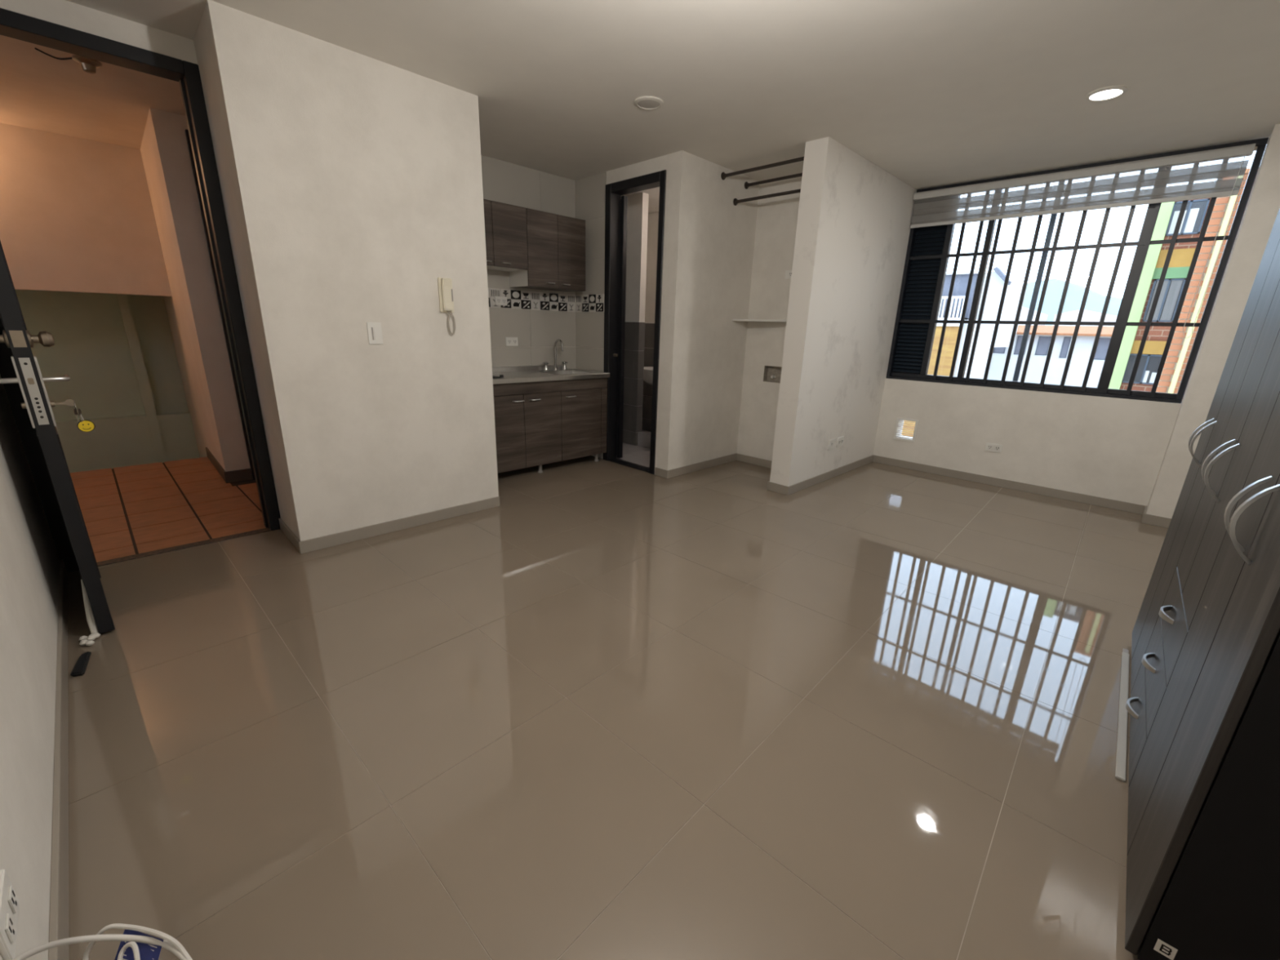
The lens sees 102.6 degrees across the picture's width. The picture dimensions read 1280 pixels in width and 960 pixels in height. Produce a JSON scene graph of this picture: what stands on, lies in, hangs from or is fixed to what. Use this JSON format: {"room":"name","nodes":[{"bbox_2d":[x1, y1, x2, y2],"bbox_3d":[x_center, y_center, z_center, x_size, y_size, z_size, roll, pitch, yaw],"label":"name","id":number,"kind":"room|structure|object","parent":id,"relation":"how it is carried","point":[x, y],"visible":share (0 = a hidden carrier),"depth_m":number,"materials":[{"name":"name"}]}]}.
{"room":"studio apartment","nodes":[
{"label":"studio apartment","id":0,"kind":"room"},
{"bbox_2d":[0,375,59,959],"bbox_3d":[-1.279,-0.252,0.709,4.610,2.506,0.150,17,22,41],"label":"wall","id":1,"kind":"structure","parent":0,"point":[29,560],"depth_m":1.33,"materials":[{"name":"paint"}]},
{"bbox_2d":[0,869,19,959],"bbox_3d":[-1.018,0.701,0.825,0.130,0.080,0.012,17,22,41],"label":"outlet","id":2,"kind":"object","parent":1,"relation":"attached to","point":[9,901],"visible":1,"depth_m":0.81,"materials":[{"name":"white plastic"}]},
{"bbox_2d":[4,912,14,943],"bbox_3d":[-0.994,0.707,0.808,0.034,0.034,0.003,17,22,41],"label":"socket","id":3,"kind":"object","parent":2,"relation":"attached to","point":[9,926],"depth_m":0.80,"materials":[{"name":"white plastic"}]},
{"bbox_2d":[7,885,17,914],"bbox_3d":[-1.037,0.694,0.847,0.034,0.034,0.003,17,22,41],"label":"socket","id":4,"kind":"object","parent":2,"relation":"attached to","point":[11,897],"depth_m":0.84,"materials":[{"name":"white plastic"}]},
{"bbox_2d":[0,240,115,634],"bbox_3d":[-2.423,-0.585,1.990,0.838,2.323,0.196,15,21,38],"label":"door","id":5,"kind":"structure","parent":1,"relation":"in","point":[15,335],"depth_m":1.84,"materials":[{"name":"black paint"}]},
{"bbox_2d":[55,399,95,431],"bbox_3d":[-2.091,-0.238,1.901,0.082,0.124,0.030,-8,19,-30],"label":"keyring","id":6,"kind":"object","parent":5,"relation":"hanging from","point":[85,425],"visible":1,"depth_m":1.91,"materials":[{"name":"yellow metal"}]},
{"bbox_2d":[48,559,69,959],"bbox_3d":[-1.226,0.905,1.082,4.420,0.080,0.012,17,22,41],"label":"baseboard","id":7,"kind":"structure","parent":1,"relation":"attached to","point":[59,884],"depth_m":1.30,"materials":[{"name":"tile"}]},
{"bbox_2d":[0,123,172,296],"bbox_3d":[-4.701,-1.982,3.730,1.740,1.114,0.150,-14,23,-43],"label":"wall","id":8,"kind":"structure","parent":0,"point":[77,215],"depth_m":3.96,"materials":[{"name":"paint"}]},
{"bbox_2d":[0,0,197,64],"bbox_3d":[-2.517,-1.982,2.179,0.953,0.101,0.120,-14,23,-43],"label":"wall","id":9,"kind":"structure","parent":0,"point":[61,12],"depth_m":2.25,"materials":[{"name":"paint"}]},
{"bbox_2d":[14,288,188,421],"bbox_3d":[-5.386,-0.556,4.819,1.740,4.506,0.150,-14,23,-43],"label":"wall","id":10,"kind":"structure","parent":0,"point":[91,346],"depth_m":4.82,"materials":[{"name":"green paint"}]},
{"bbox_2d":[115,293,167,462],"bbox_3d":[-4.888,-0.340,5.205,0.075,3.900,0.130,-14,23,-43],"label":"trim","id":11,"kind":"structure","parent":10,"relation":"attached to","point":[122,300],"depth_m":4.96,"materials":[{"name":"green paint"}]},
{"bbox_2d":[55,411,199,472],"bbox_3d":[-5.327,0.543,5.050,1.740,2.270,0.110,-14,23,-43],"label":"wall","id":12,"kind":"structure","parent":0,"point":[117,442],"depth_m":4.99,"materials":[{"name":"green paint"}]},
{"bbox_2d":[140,114,222,467],"bbox_3d":[-4.022,-0.503,4.781,0.120,4.506,2.150,-14,23,-43],"label":"wall","id":13,"kind":"structure","parent":0,"point":[177,308],"depth_m":4.13,"materials":[{"name":"paint"}]},
{"bbox_2d":[148,107,250,471],"bbox_3d":[-2.777,-1.310,4.112,1.260,2.506,0.150,-14,23,-43],"label":"wall","id":14,"kind":"structure","parent":0,"point":[168,129],"depth_m":3.62,"materials":[{"name":"paint"}]},
{"bbox_2d":[185,128,255,479],"bbox_3d":[-2.729,-1.244,4.047,0.905,2.420,0.035,-14,23,-43],"label":"door frame","id":15,"kind":"structure","parent":14,"relation":"attached to","point":[187,134],"depth_m":3.69,"materials":[{"name":"black paint"}]},
{"bbox_2d":[204,447,252,483],"bbox_3d":[-3.134,-0.251,4.754,1.272,0.090,1.072,-14,23,-43],"label":"baseboard","id":16,"kind":"structure","parent":14,"relation":"attached to","point":[234,476],"depth_m":4.04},
{"bbox_2d":[193,0,498,541],"bbox_3d":[-1.615,-0.974,3.102,1.217,2.506,0.600,-14,23,-43],"label":"wall","id":17,"kind":"structure","parent":0,"point":[351,182],"depth_m":2.75,"materials":[{"name":"paint"}]},
{"bbox_2d":[0,8,280,573],"bbox_3d":[-2.549,-0.780,2.533,0.953,2.405,0.132,-14,23,-43],"label":"door frame","id":18,"kind":"structure","parent":17,"relation":"attached to","point":[13,24],"depth_m":2.51,"materials":[{"name":"black paint"}]},
{"bbox_2d":[278,518,300,552],"bbox_3d":[-2.042,0.319,2.987,0.012,0.070,0.475,-14,23,-43],"label":"baseboard","id":19,"kind":"structure","parent":17,"relation":"attached to","point":[285,529],"depth_m":2.97,"materials":[{"name":"tile"}]},
{"bbox_2d":[366,321,382,344],"bbox_3d":[-1.472,-0.815,2.848,0.074,0.118,0.013,-14,23,-43],"label":"light switch","id":20,"kind":"object","parent":17,"relation":"attached to","point":[374,330],"visible":1,"depth_m":2.84,"materials":[{"name":"white plastic"}]},
{"bbox_2d":[297,496,499,553],"bbox_3d":[-1.439,0.262,3.239,1.229,0.070,0.012,-14,23,-43],"label":"baseboard","id":21,"kind":"structure","parent":17,"relation":"attached to","point":[336,539],"depth_m":3.15,"materials":[{"name":"tile"}]},
{"bbox_2d":[437,277,455,334],"bbox_3d":[-1.153,-1.041,3.078,0.084,0.324,0.053,-14,23,-43],"label":"intercom","id":22,"kind":"object","parent":17,"relation":"attached to","point":[446,304],"visible":1,"depth_m":3.05,"materials":[{"name":"beige plastic"}]},
{"bbox_2d":[480,155,576,372],"bbox_3d":[-1.182,-1.379,4.508,1.704,2.506,0.140,-14,23,-43],"label":"wall","id":23,"kind":"structure","parent":0,"point":[537,317],"depth_m":4.52,"materials":[{"name":"paint"}]},
{"bbox_2d":[491,289,498,296],"bbox_3d":[-1.221,-1.574,4.317,0.072,0.053,0.001,-14,23,-43],"label":"print","id":24,"kind":"object","parent":23,"relation":"on","point":[494,292],"depth_m":4.32,"materials":[{"name":"white tile"}]},
{"bbox_2d":[494,296,507,305],"bbox_3d":[-1.182,-1.526,4.364,0.115,0.070,0.012,-14,23,-43],"label":"outlet","id":25,"kind":"object","parent":23,"relation":"attached to","point":[499,300],"visible":1,"depth_m":4.36,"materials":[{"name":"white plastic"}]},
{"bbox_2d":[483,199,528,271],"bbox_3d":[-1.254,-1.889,3.938,0.729,0.455,0.322,-14,23,-43],"label":"upper cabinet","id":26,"kind":"object","parent":23,"relation":"attached to","point":[505,224],"visible":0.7,"depth_m":3.97,"materials":[{"name":"brown wood"}]},
{"bbox_2d":[505,337,518,346],"bbox_3d":[-1.130,-1.222,4.523,0.120,0.075,0.012,-14,23,-43],"label":"outlet","id":27,"kind":"object","parent":23,"relation":"attached to","point":[510,341],"visible":1,"depth_m":4.52,"materials":[{"name":"white plastic"}]},
{"bbox_2d":[512,291,519,297],"bbox_3d":[-1.079,-1.610,4.455,0.071,0.052,0.001,-14,23,-43],"label":"print","id":28,"kind":"object","parent":23,"relation":"attached to","point":[515,294],"depth_m":4.45,"materials":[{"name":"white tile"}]},
{"bbox_2d":[513,302,519,306],"bbox_3d":[-1.077,-1.536,4.481,0.071,0.038,0.001,-14,23,-43],"label":"print","id":29,"kind":"object","parent":23,"relation":"attached to","point":[515,304],"depth_m":4.48,"materials":[{"name":"black tile"}]},
{"bbox_2d":[523,293,528,298],"bbox_3d":[-1.008,-1.626,4.524,0.063,0.047,0.001,-14,23,-43],"label":"print","id":30,"kind":"object","parent":23,"relation":"on","point":[526,295],"depth_m":4.53,"materials":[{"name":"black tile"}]},
{"bbox_2d":[532,293,538,299],"bbox_3d":[-0.937,-1.647,4.592,0.072,0.053,0.001,-14,23,-43],"label":"print","id":31,"kind":"object","parent":23,"relation":"on","point":[535,295],"depth_m":4.59,"materials":[{"name":"white tile"}]},
{"bbox_2d":[509,208,585,291],"bbox_3d":[-0.784,-1.952,4.411,0.597,0.577,0.322,-14,23,-43],"label":"upper cabinet","id":32,"kind":"object","parent":23,"relation":"attached to","point":[556,243],"visible":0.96,"depth_m":4.31,"materials":[{"name":"brown wood"}]},
{"bbox_2d":[551,294,556,300],"bbox_3d":[-0.794,-1.683,4.729,0.071,0.052,0.001,-14,23,-43],"label":"print","id":33,"kind":"object","parent":23,"relation":"attached to","point":[553,297],"depth_m":4.73,"materials":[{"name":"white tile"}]},
{"bbox_2d":[568,295,574,302],"bbox_3d":[-0.652,-1.720,4.867,0.072,0.053,0.001,-14,23,-43],"label":"print","id":34,"kind":"object","parent":23,"relation":"on","point":[571,298],"depth_m":4.87,"materials":[{"name":"white tile"}]},
{"bbox_2d":[574,172,606,458],"bbox_3d":[-0.440,-1.461,4.862,0.103,2.506,0.435,-14,23,-43],"label":"wall","id":35,"kind":"structure","parent":0,"point":[590,191],"depth_m":4.66,"materials":[{"name":"paint"}]},
{"bbox_2d":[590,295,594,302],"bbox_3d":[-0.441,-1.673,4.732,0.001,0.052,0.071,-14,23,-43],"label":"print","id":36,"kind":"object","parent":35,"relation":"attached to","point":[592,297],"depth_m":4.73,"materials":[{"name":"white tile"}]},
{"bbox_2d":[613,195,627,457],"bbox_3d":[-0.258,-1.405,4.975,0.113,2.315,0.638,-2,17,-14],"label":"door","id":37,"kind":"structure","parent":35,"relation":"in","point":[624,203],"depth_m":4.70,"materials":[{"name":"black paint"}]},
{"bbox_2d":[603,169,666,474],"bbox_3d":[-0.044,-1.283,4.499,0.122,2.415,0.691,-14,23,-43],"label":"door frame","id":38,"kind":"structure","parent":35,"relation":"attached to","point":[614,191],"depth_m":4.47,"materials":[{"name":"black paint"}]},
{"bbox_2d":[67,429,1168,959],"bbox_3d":[-0.429,0.329,3.520,6.660,0.161,6.810,-14,23,-43],"label":"floor","id":39,"kind":"structure","parent":0,"point":[605,709],"depth_m":1.69,"materials":[{"name":"tile"}]},
{"bbox_2d":[70,651,90,676],"bbox_3d":[-2.051,0.676,1.879,0.035,0.016,0.160,-12,21,-38],"label":"wedge","id":40,"kind":"object","parent":39,"relation":"on","point":[79,669],"visible":1,"depth_m":1.86,"materials":[{"name":"black rubber"}]},
{"bbox_2d":[79,632,100,645],"bbox_3d":[-2.162,0.629,2.013,0.060,0.023,0.083,-14,23,-43],"label":"scrap","id":41,"kind":"object","parent":39,"relation":"on","point":[84,640],"visible":1,"depth_m":2.01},
{"bbox_2d":[12,923,192,959],"bbox_3d":[-0.903,0.825,0.889,0.197,0.365,0.391,-14,23,-43],"label":"cable","id":42,"kind":"object","parent":39,"relation":"on","point":[135,944],"visible":1,"depth_m":1.01,"materials":[{"name":"white plastic"}]},
{"bbox_2d":[122,941,156,959],"bbox_3d":[-0.991,0.936,1.011,0.075,0.036,0.027,4,17,6],"label":"print","id":43,"kind":"object","parent":42,"relation":"attached to","point":[143,950],"depth_m":1.01},
{"bbox_2d":[96,527,271,566],"bbox_3d":[-2.543,0.376,2.877,0.774,0.014,0.060,-14,23,-43],"label":"threshold","id":44,"kind":"object","parent":39,"relation":"on","point":[264,530],"visible":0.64,"depth_m":2.85,"materials":[{"name":"grey metal"}]},
{"bbox_2d":[493,377,607,473],"bbox_3d":[-0.983,-0.490,4.535,1.430,0.800,0.522,-14,23,-43],"label":"base cabinet","id":45,"kind":"object","parent":39,"relation":"on","point":[540,423],"visible":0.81,"depth_m":4.40,"materials":[{"name":"laminate"}]},
{"bbox_2d":[492,368,609,384],"bbox_3d":[-0.969,-0.895,4.417,1.435,0.040,0.522,-14,23,-43],"label":"countertop","id":46,"kind":"structure","parent":45,"relation":"on","point":[509,377],"depth_m":4.40,"materials":[{"name":"stone"}]},
{"bbox_2d":[492,374,503,377],"bbox_3d":[-1.331,-0.843,4.052,0.335,0.048,0.420,-14,23,-43],"label":"gas hob","id":47,"kind":"object","parent":46,"relation":"in","point":[500,375],"visible":0.09,"depth_m":4.02,"materials":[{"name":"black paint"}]},
{"bbox_2d":[542,338,567,370],"bbox_3d":[-0.765,-1.169,4.785,0.275,0.288,0.150,-14,23,-43],"label":"kitchen faucet","id":48,"kind":"object","parent":46,"relation":"on","point":[564,367],"visible":1,"depth_m":4.80,"materials":[{"name":"silver metal"}]},
{"bbox_2d":[637,431,650,448],"bbox_3d":[0.350,-0.354,5.358,0.090,0.150,0.978,-14,23,-43],"label":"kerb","id":49,"kind":"object","parent":39,"relation":"on","point":[643,437],"visible":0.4,"depth_m":5.59,"materials":[{"name":"tile"}]},
{"bbox_2d":[872,377,1181,506],"bbox_3d":[3.336,-0.335,4.380,0.150,0.845,2.825,-14,23,-43],"label":"wall","id":50,"kind":"structure","parent":39,"relation":"on","point":[1113,448],"depth_m":4.29,"materials":[{"name":"paint"}]},
{"bbox_2d":[893,417,918,442],"bbox_3d":[2.595,-0.491,5.000,0.020,0.217,0.195,-14,23,-43],"label":"vent grille","id":51,"kind":"object","parent":50,"relation":"attached to","point":[898,418],"visible":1,"depth_m":4.99,"materials":[{"name":"white plastic"}]},
{"bbox_2d":[985,442,1002,453],"bbox_3d":[3.112,-0.285,4.507,0.012,0.072,0.120,-14,23,-43],"label":"outlet","id":52,"kind":"object","parent":50,"relation":"attached to","point":[989,446],"visible":1,"depth_m":4.50,"materials":[{"name":"white plastic"}]},
{"bbox_2d":[872,455,1145,514],"bbox_3d":[3.115,0.003,4.581,0.012,0.070,2.033,-14,23,-43],"label":"baseboard","id":53,"kind":"structure","parent":50,"relation":"attached to","point":[1073,496],"depth_m":4.43,"materials":[{"name":"tile"}]},
{"bbox_2d":[885,137,1268,403],"bbox_3d":[3.223,-1.584,4.171,0.130,1.661,2.057,-14,23,-43],"label":"window","id":54,"kind":"structure","parent":50,"relation":"attached to","point":[922,283],"depth_m":4.45,"materials":[{"name":"black metal"}]},
{"bbox_2d":[893,196,952,373],"bbox_3d":[2.630,-1.790,4.771,0.006,1.560,0.263,-14,23,-43],"label":"shutter","id":55,"kind":"object","parent":54,"relation":"attached to","point":[950,197],"depth_m":4.78,"materials":[{"name":"black metal"}]},
{"bbox_2d":[899,158,1228,397],"bbox_3d":[3.190,-1.569,4.146,0.024,1.595,1.992,-14,23,-43],"label":"window grille","id":56,"kind":"object","parent":54,"relation":"attached to","point":[1174,240],"visible":0.72,"depth_m":3.98,"materials":[{"name":"black metal"}]},
{"bbox_2d":[910,143,1255,337],"bbox_3d":[3.141,-1.766,4.053,0.060,1.177,2.008,-14,23,-43],"label":"roller blind","id":57,"kind":"object","parent":54,"relation":"attached to","point":[1231,187],"visible":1,"depth_m":3.75,"materials":[{"name":"white fabric"}]},
{"bbox_2d":[1115,648,1128,782],"bbox_3d":[1.747,0.805,1.851,0.022,0.009,0.925,17,22,41],"label":"floor strip","id":58,"kind":"object","parent":39,"relation":"on","point":[1121,759],"visible":0.96,"depth_m":1.75,"materials":[{"name":"grey plastic"}]},
{"bbox_2d":[1124,207,1279,959],"bbox_3d":[1.782,-0.079,1.227,0.544,2.060,1.669,17,22,41],"label":"wardrobe","id":59,"kind":"object","parent":39,"relation":"on","point":[1203,857],"visible":1,"depth_m":1.05,"materials":[{"name":"black wood"}]},
{"bbox_2d":[1159,943,1172,955],"bbox_3d":[1.052,0.940,1.025,0.015,0.018,0.001,16,22,41],"label":"print","id":60,"kind":"object","parent":59,"relation":"on","point":[1162,946],"depth_m":1.02},
{"bbox_2d":[622,192,648,445],"bbox_3d":[-0.215,-1.661,5.556,0.094,2.506,0.670,-14,23,-43],"label":"wall","id":61,"kind":"structure","parent":0,"point":[637,204],"depth_m":5.33,"materials":[{"name":"paint"}]},
{"bbox_2d":[0,0,1279,213],"bbox_3d":[-0.739,-2.335,3.127,6.950,0.140,8.200,-14,23,-43],"label":"ceiling","id":62,"kind":"structure","parent":0,"point":[931,93],"depth_m":2.63,"materials":[{"name":"paint"}]},
{"bbox_2d":[34,47,102,74],"bbox_3d":[-2.940,-2.157,2.644,0.236,0.055,0.109,-14,23,-43],"label":"socket","id":63,"kind":"object","parent":62,"relation":"attached to","point":[89,65],"visible":0.99,"depth_m":2.66,"materials":[{"name":"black metal"}]},
{"bbox_2d":[634,96,663,109],"bbox_3d":[0.051,-2.186,2.976,0.170,0.012,0.170,-14,23,-43],"label":"recessed light","id":64,"kind":"object","parent":62,"relation":"in","point":[643,102],"visible":1,"depth_m":2.96,"materials":[{"name":"white plastic"}]},
{"bbox_2d":[637,99,659,108],"bbox_3d":[0.051,-2.187,2.976,0.131,0.009,0.131,-14,23,-43],"label":"diffuser","id":65,"kind":"object","parent":64,"relation":"attached to","point":[642,104],"depth_m":2.97,"materials":[{"name":"white plastic"}]},
{"bbox_2d":[1084,84,1128,100],"bbox_3d":[2.447,-2.028,2.690,0.170,0.012,0.170,-14,23,-43],"label":"recessed light","id":66,"kind":"object","parent":62,"relation":"in","point":[1110,91],"visible":1,"depth_m":2.67,"materials":[{"name":"white plastic"}]},
{"bbox_2d":[1089,89,1122,99],"bbox_3d":[2.447,-2.028,2.690,0.131,0.009,0.131,-14,23,-43],"label":"diffuser","id":67,"kind":"object","parent":66,"relation":"attached to","point":[1095,94],"depth_m":2.69,"materials":[{"name":"white plastic"}]},
{"bbox_2d":[641,212,658,431],"bbox_3d":[0.612,-1.696,5.760,0.114,2.506,1.748,-14,23,-43],"label":"wall","id":68,"kind":"structure","parent":0,"point":[653,218],"depth_m":6.11,"materials":[{"name":"paint"}]},
{"bbox_2d":[643,366,653,384],"bbox_3d":[0.170,-1.186,5.976,0.411,0.454,0.480,-14,23,-43],"label":"basin","id":69,"kind":"object","parent":68,"relation":"attached to","point":[648,371],"visible":0.21,"depth_m":5.84,"materials":[{"name":"white ceramic"}]},
{"bbox_2d":[606,150,759,470],"bbox_3d":[0.343,-1.404,4.752,1.036,2.506,0.844,-14,23,-43],"label":"wall","id":70,"kind":"structure","parent":0,"point":[708,240],"depth_m":4.34,"materials":[{"name":"paint"}]},
{"bbox_2d":[654,453,737,478],"bbox_3d":[0.556,-0.157,4.854,1.048,0.070,0.150,-14,23,-43],"label":"baseboard","id":71,"kind":"structure","parent":70,"relation":"attached to","point":[701,465],"depth_m":4.69,"materials":[{"name":"tile"}]},
{"bbox_2d":[736,176,801,461],"bbox_3d":[1.285,-1.342,4.639,0.120,2.506,0.866,-14,23,-43],"label":"wall","id":72,"kind":"structure","parent":0,"point":[776,221],"depth_m":4.64,"materials":[{"name":"paint"}]},
{"bbox_2d":[736,453,771,481],"bbox_3d":[1.022,-0.094,4.692,0.631,0.070,0.754,-14,23,-43],"label":"baseboard","id":73,"kind":"structure","parent":72,"relation":"attached to","point":[754,460],"depth_m":5.01,"materials":[{"name":"tile"}]},
{"bbox_2d":[732,319,786,322],"bbox_3d":[1.192,-1.384,4.454,0.250,0.018,0.766,-14,23,-43],"label":"shelf","id":74,"kind":"object","parent":72,"relation":"attached to","point":[740,320],"visible":0.6,"depth_m":4.49,"materials":[{"name":"white plastic"}]},
{"bbox_2d":[763,365,782,382],"bbox_3d":[1.246,-0.980,4.740,0.069,0.147,0.190,-14,23,-43],"label":"utility box","id":75,"kind":"object","parent":72,"relation":"attached to","point":[771,373],"visible":0.64,"depth_m":4.77,"materials":[{"name":"paint"}]},
{"bbox_2d":[785,270,791,279],"bbox_3d":[1.301,-1.772,4.412,0.012,0.070,0.110,-14,23,-43],"label":"outlet","id":76,"kind":"object","parent":72,"relation":"attached to","point":[788,273],"visible":0.69,"depth_m":4.43,"materials":[{"name":"white plastic"}]},
{"bbox_2d":[769,136,916,486],"bbox_3d":[1.818,-1.270,4.454,1.858,2.506,0.168,-14,23,-43],"label":"wall partition","id":77,"kind":"structure","parent":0,"point":[855,216],"depth_m":4.08,"materials":[{"name":"paint"}]},
{"bbox_2d":[720,156,804,180],"bbox_3d":[0.939,-2.361,3.866,0.056,0.056,0.766,-14,23,-43],"label":"closet rod","id":78,"kind":"object","parent":77,"relation":"attached to","point":[723,175],"visible":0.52,"depth_m":3.87,"materials":[{"name":"brown metal"}]},
{"bbox_2d":[733,188,800,205],"bbox_3d":[1.068,-2.247,4.039,0.056,0.056,0.766,-14,23,-43],"label":"closet rod","id":79,"kind":"object","parent":77,"relation":"attached to","point":[735,201],"visible":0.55,"depth_m":4.09,"materials":[{"name":"brown metal"}]},
{"bbox_2d":[744,173,802,189],"bbox_3d":[1.172,-2.416,4.093,0.056,0.056,0.766,-14,23,-43],"label":"closet rod","id":80,"kind":"object","parent":77,"relation":"attached to","point":[747,184],"visible":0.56,"depth_m":4.17,"materials":[{"name":"brown metal"}]},
{"bbox_2d":[766,454,874,495],"bbox_3d":[1.725,-0.088,4.746,1.720,0.070,0.192,-14,23,-43],"label":"baseboard","id":81,"kind":"structure","parent":77,"relation":"attached to","point":[773,486],"depth_m":4.42,"materials":[{"name":"tile"}]},
{"bbox_2d":[826,438,835,449],"bbox_3d":[1.679,-0.313,4.490,0.125,0.085,0.012,-14,23,-43],"label":"outlet","id":82,"kind":"object","parent":77,"relation":"attached to","point":[831,443],"visible":1,"depth_m":4.48,"materials":[{"name":"white plastic"}]},
{"bbox_2d":[835,435,844,447],"bbox_3d":[1.803,-0.345,4.609,0.125,0.085,0.012,-14,23,-43],"label":"outlet","id":83,"kind":"object","parent":77,"relation":"attached to","point":[840,440],"visible":1,"depth_m":4.60,"materials":[{"name":"white plastic"}]},
{"bbox_2d":[1146,124,1279,518],"bbox_3d":[4.058,-0.829,3.202,0.260,2.506,0.760,-14,23,-43],"label":"wall column","id":84,"kind":"structure","parent":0,"point":[1263,206],"depth_m":3.30,"materials":[{"name":"paint"}]},
{"bbox_2d":[1141,505,1171,528],"bbox_3d":[3.960,0.321,3.599,0.272,0.070,0.622,-14,23,-43],"label":"baseboard","id":85,"kind":"structure","parent":84,"relation":"attached to","point":[1150,519],"depth_m":3.67,"materials":[{"name":"tile"}]},
{"label":"outside","id":86,"kind":"structure","parent":0,"visible":0},
{"bbox_3d":[211.820,-48.513,211.040,594.400,0.300,600.000,-14,23,-43],"label":"ground","id":87,"kind":"structure","parent":86,"visible":0},
{"bbox_2d":[901,266,1026,436],"bbox_3d":[10.118,-2.232,17.858,4.500,9.200,3.560,-14,23,-43],"label":"building","id":88,"kind":"structure","parent":87,"relation":"on","point":[997,281],"depth_m":15.07,"materials":[{"name":"paint"}]},
{"bbox_2d":[986,306,1117,387],"bbox_3d":[17.053,-2.638,20.961,6.300,8.620,13.000,-14,23,-43],"label":"building","id":89,"kind":"structure","parent":87,"relation":"on","point":[1086,334],"depth_m":18.59,"materials":[{"name":"concrete"}]},
{"bbox_2d":[1108,168,1256,393],"bbox_3d":[8.779,0.846,7.372,3.836,9.200,3.860,-14,23,-43],"label":"apartment building","id":90,"kind":"structure","parent":87,"relation":"on","point":[1196,210],"depth_m":6.61,"materials":[{"name":"paint"}]},
{"bbox_2d":[1142,370,1149,382],"bbox_3d":[6.956,-1.424,7.059,0.005,0.160,0.060,-14,23,-43],"label":"curtain","id":91,"kind":"object","parent":90,"relation":"hanging from","point":[1145,374],"depth_m":7.05,"materials":[{"name":"white fabric"}]},
{"bbox_2d":[1149,372,1156,382],"bbox_3d":[7.016,-1.397,7.005,0.005,0.142,0.050,-14,23,-43],"label":"curtain","id":92,"kind":"object","parent":90,"relation":"hanging from","point":[1152,375],"depth_m":7.01,"materials":[{"name":"white fabric"}]},
{"bbox_2d":[1146,280,1168,319],"bbox_3d":[6.911,-2.396,6.848,0.005,0.500,0.110,-14,23,-43],"label":"curtain","id":93,"kind":"object","parent":90,"relation":"hanging from","point":[1164,293],"depth_m":6.84,"materials":[{"name":"fabric"}]},
{"bbox_2d":[1160,280,1182,320],"bbox_3d":[7.006,-2.366,6.757,0.005,0.500,0.100,-14,23,-43],"label":"curtain","id":94,"kind":"object","parent":90,"relation":"hanging from","point":[1174,289],"depth_m":6.76,"materials":[{"name":"white fabric"}]},
{"bbox_2d":[1168,209,1186,234],"bbox_3d":[6.918,-3.318,6.596,0.005,0.270,0.110,-14,23,-43],"label":"curtain","id":95,"kind":"object","parent":90,"relation":"hanging from","point":[1175,213],"depth_m":6.60,"materials":[{"name":"white fabric"}]},
{"bbox_2d":[1183,208,1199,232],"bbox_3d":[7.007,-3.295,6.510,0.005,0.281,0.080,-14,23,-43],"label":"curtain","id":96,"kind":"object","parent":90,"relation":"hanging from","point":[1191,220],"depth_m":6.51,"materials":[{"name":"white fabric"}]},
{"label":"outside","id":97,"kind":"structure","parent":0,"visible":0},
{"bbox_2d":[1022,278,1121,325],"bbox_3d":[345.087,-108.832,331.053,180.000,58.756,600.000,-14,23,-43],"label":"hills","id":98,"kind":"structure","parent":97,"point":[1095,301],"depth_m":374.46,"materials":[{"name":"white"}]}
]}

